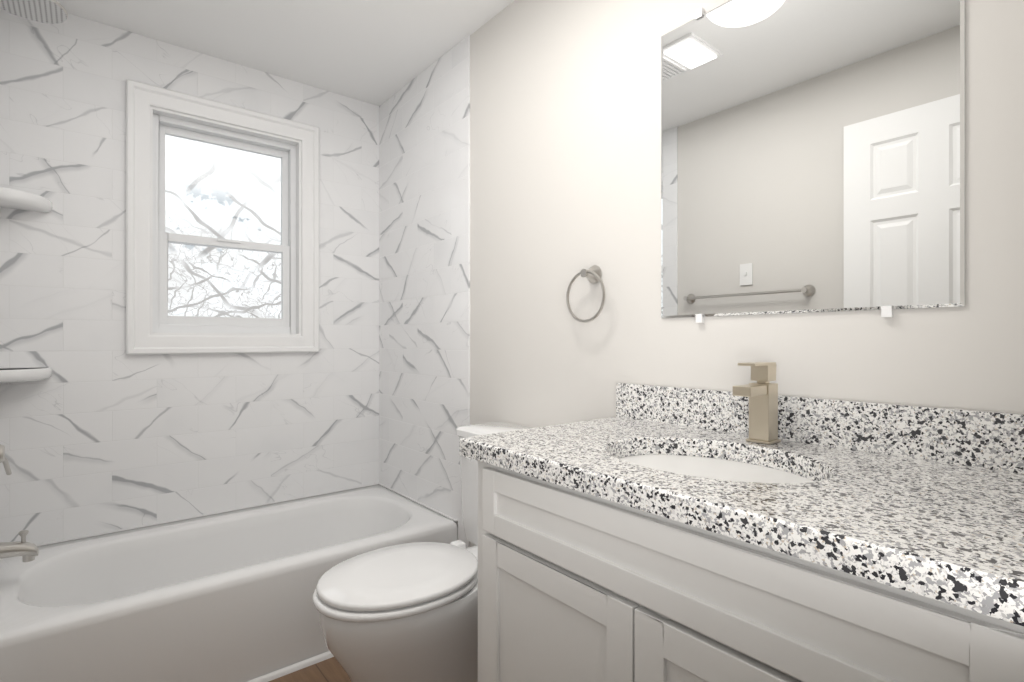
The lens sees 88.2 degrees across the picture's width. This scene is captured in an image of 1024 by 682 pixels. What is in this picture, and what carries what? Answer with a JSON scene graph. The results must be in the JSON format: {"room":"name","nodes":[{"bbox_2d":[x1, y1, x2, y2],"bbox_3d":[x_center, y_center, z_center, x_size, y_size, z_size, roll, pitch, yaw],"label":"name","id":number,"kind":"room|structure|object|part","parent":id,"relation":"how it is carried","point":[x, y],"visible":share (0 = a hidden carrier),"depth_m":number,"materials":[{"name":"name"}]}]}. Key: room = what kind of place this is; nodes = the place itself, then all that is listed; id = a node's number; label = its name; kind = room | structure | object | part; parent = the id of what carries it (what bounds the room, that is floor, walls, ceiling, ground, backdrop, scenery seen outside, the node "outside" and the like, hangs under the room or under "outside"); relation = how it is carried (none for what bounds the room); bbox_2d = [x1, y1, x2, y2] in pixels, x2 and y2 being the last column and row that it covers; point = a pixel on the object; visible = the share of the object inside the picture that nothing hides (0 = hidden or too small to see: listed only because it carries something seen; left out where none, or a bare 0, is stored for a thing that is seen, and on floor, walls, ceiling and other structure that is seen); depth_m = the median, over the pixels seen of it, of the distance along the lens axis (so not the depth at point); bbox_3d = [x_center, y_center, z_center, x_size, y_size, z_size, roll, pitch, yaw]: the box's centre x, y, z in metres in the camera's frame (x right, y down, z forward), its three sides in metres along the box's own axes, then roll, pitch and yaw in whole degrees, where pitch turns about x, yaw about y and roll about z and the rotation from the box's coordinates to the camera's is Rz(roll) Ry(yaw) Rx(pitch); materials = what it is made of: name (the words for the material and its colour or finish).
{"room":"bathroom","nodes":[
{"label":"bathroom","id":0,"kind":"room"},
{"bbox_2d":[37,484,378,546],"bbox_3d":[-1.363,-0.068,2.481,1.524,2.440,0.140,0,0,-39],"label":"wall","id":1,"kind":"structure","parent":0,"point":[201,516],"depth_m":2.35,"materials":[{"name":"white paint"}]},
{"bbox_2d":[0,8,378,544],"bbox_3d":[-1.316,-0.254,2.423,1.523,2.068,0.008,0,0,-39],"label":"tile","id":2,"kind":"structure","parent":1,"relation":"attached to","point":[101,431],"depth_m":2.19,"materials":[{"name":"tile"}]},
{"bbox_2d":[126,79,318,354],"bbox_3d":[-1.330,-0.511,2.481,0.787,1.134,0.173,0,0,-39],"label":"window","id":3,"kind":"structure","parent":1,"relation":"in","point":[145,102],"depth_m":2.41,"materials":[{"name":"white wood"}]},
{"bbox_3d":[-1.350,-0.511,2.505,0.603,0.954,0.080,0,0,-39],"label":"window trim sash","id":4,"kind":"part","parent":3,"relation":"part of","materials":[{"name":"white wood"}]},
{"bbox_2d":[36,483,456,545],"bbox_3d":[-1.069,0.779,2.118,1.508,0.006,0.778,0,0,-39],"label":"trim","id":5,"kind":"structure","parent":1,"relation":"attached to","point":[451,518],"depth_m":2.39,"materials":[{"name":"white"}]},
{"bbox_2d":[56,0,513,105],"bbox_3d":[-0.455,-1.318,1.360,1.804,0.060,3.066,0,0,-39],"label":"ceiling","id":6,"kind":"structure","parent":0,"point":[377,52],"depth_m":2.20,"materials":[{"name":"white paint"}]},
{"bbox_2d":[269,657,350,681],"bbox_3d":[-0.455,1.182,1.360,1.804,0.060,3.066,0,0,-39],"label":"floor","id":7,"kind":"structure","parent":0,"point":[330,670],"depth_m":1.82,"materials":[{"name":"brown wood"}]},
{"bbox_2d":[0,485,457,681],"bbox_3d":[-1.070,0.967,2.119,1.518,0.370,0.787,0,0,-39],"label":"bathtub","id":8,"kind":"object","parent":7,"relation":"on","point":[224,597],"visible":0.88,"depth_m":1.85,"materials":[{"name":"white ceramic"}]},
{"bbox_2d":[247,651,333,681],"bbox_3d":[-0.818,1.143,1.800,1.509,0.018,0.016,0,0,-39],"label":"baseboard","id":9,"kind":"structure","parent":8,"relation":"attached to","point":[276,674],"depth_m":1.84,"materials":[{"name":"white wood"}]},
{"bbox_2d":[313,422,530,681],"bbox_3d":[-0.210,0.732,1.638,0.787,0.840,0.464,0,0,-39],"label":"toilet","id":10,"kind":"object","parent":7,"relation":"on","point":[406,612],"visible":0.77,"depth_m":1.44,"materials":[{"name":"white ceramic"}]},
{"bbox_2d":[459,362,1023,681],"bbox_3d":[0.421,0.600,1.022,0.581,1.104,1.012,0,0,-39],"label":"bathroom vanity","id":11,"kind":"object","parent":7,"relation":"on","point":[760,530],"visible":1,"depth_m":0.85,"materials":[{"name":"white"}]},
{"bbox_2d":[732,362,780,444],"bbox_3d":[0.535,0.137,1.161,0.125,0.178,0.054,0,0,-39],"label":"faucet","id":12,"kind":"object","parent":11,"relation":"on","point":[762,394],"depth_m":1.16,"materials":[{"name":"beige metal"}]},
{"bbox_2d":[383,0,1023,546],"bbox_3d":[0.184,-0.068,1.877,0.120,2.440,3.026,0,0,-39],"label":"wall","id":13,"kind":"structure","parent":0,"point":[565,142],"depth_m":1.59,"materials":[{"name":"white paint"}]},
{"bbox_2d":[379,35,469,547],"bbox_3d":[-0.452,-0.068,2.560,0.008,2.439,0.866,0,0,-39],"label":"tile","id":14,"kind":"structure","parent":13,"relation":"attached to","point":[424,264],"depth_m":2.50,"materials":[{"name":"tile"}]},
{"bbox_2d":[566,265,605,322],"bbox_3d":[0.243,-0.149,1.663,0.052,0.184,0.164,0,0,-39],"label":"towel ring","id":15,"kind":"object","parent":13,"relation":"attached to","point":[593,273],"visible":1,"depth_m":1.66,"materials":[{"name":"silver metal"}]},
{"bbox_2d":[661,0,964,322],"bbox_3d":[0.624,-0.460,1.226,0.010,0.823,0.657,0,0,-39],"label":"mirror","id":16,"kind":"object","parent":13,"relation":"attached to","point":[812,155],"visible":1,"depth_m":1.17,"materials":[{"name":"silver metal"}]},
{"bbox_3d":[-1.094,-0.068,0.842,0.120,2.440,3.026,0,0,-39],"label":"wall","id":17,"kind":"structure","parent":0,"visible":0},
{"bbox_2d":[0,367,52,382],"bbox_3d":[-1.790,0.124,1.934,0.155,0.044,0.155,0,0,-39],"label":"corner shelf","id":18,"kind":"object","parent":17,"relation":"attached to","point":[18,374],"visible":1,"depth_m":1.91,"materials":[{"name":"white ceramic"}]},
{"bbox_2d":[0,187,52,212],"bbox_3d":[-1.790,-0.516,1.934,0.155,0.044,0.155,0,0,-39],"label":"corner shelf","id":19,"kind":"object","parent":17,"relation":"attached to","point":[15,199],"visible":1,"depth_m":1.92,"materials":[{"name":"white ceramic"}]},
{"bbox_3d":[-1.630,-0.068,1.606,0.008,2.439,0.866,0,0,-39],"label":"tile","id":20,"kind":"structure","parent":17,"relation":"attached to","visible":0},
{"bbox_2d":[0,444,11,474],"bbox_3d":[-1.607,0.352,1.640,0.067,0.170,0.170,0,0,-39],"label":"shower valve","id":21,"kind":"object","parent":20,"relation":"attached to","point":[4,460],"visible":1,"depth_m":1.67,"materials":[{"name":"silver metal"}]},
{"bbox_2d":[0,530,38,561],"bbox_3d":[-1.581,0.653,1.661,0.135,0.098,0.068,0,0,-39],"label":"tub spout","id":22,"kind":"object","parent":20,"relation":"attached to","point":[27,551],"visible":1,"depth_m":1.67,"materials":[{"name":"silver metal"}]},
{"bbox_2d":[0,0,67,23],"bbox_3d":[-1.553,-1.139,1.684,0.208,0.132,0.204,0,0,-39],"label":"shower head","id":23,"kind":"object","parent":20,"relation":"attached to","point":[49,11],"visible":1,"depth_m":1.71},
{"label":"outside","id":24,"kind":"structure","parent":0,"visible":0},
{"bbox_2d":[165,135,280,318],"bbox_3d":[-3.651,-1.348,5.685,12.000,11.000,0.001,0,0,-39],"label":"window glass","id":25,"kind":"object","parent":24,"point":[215,257],"depth_m":5.98,"materials":[{"name":"clear glass"}]}
]}

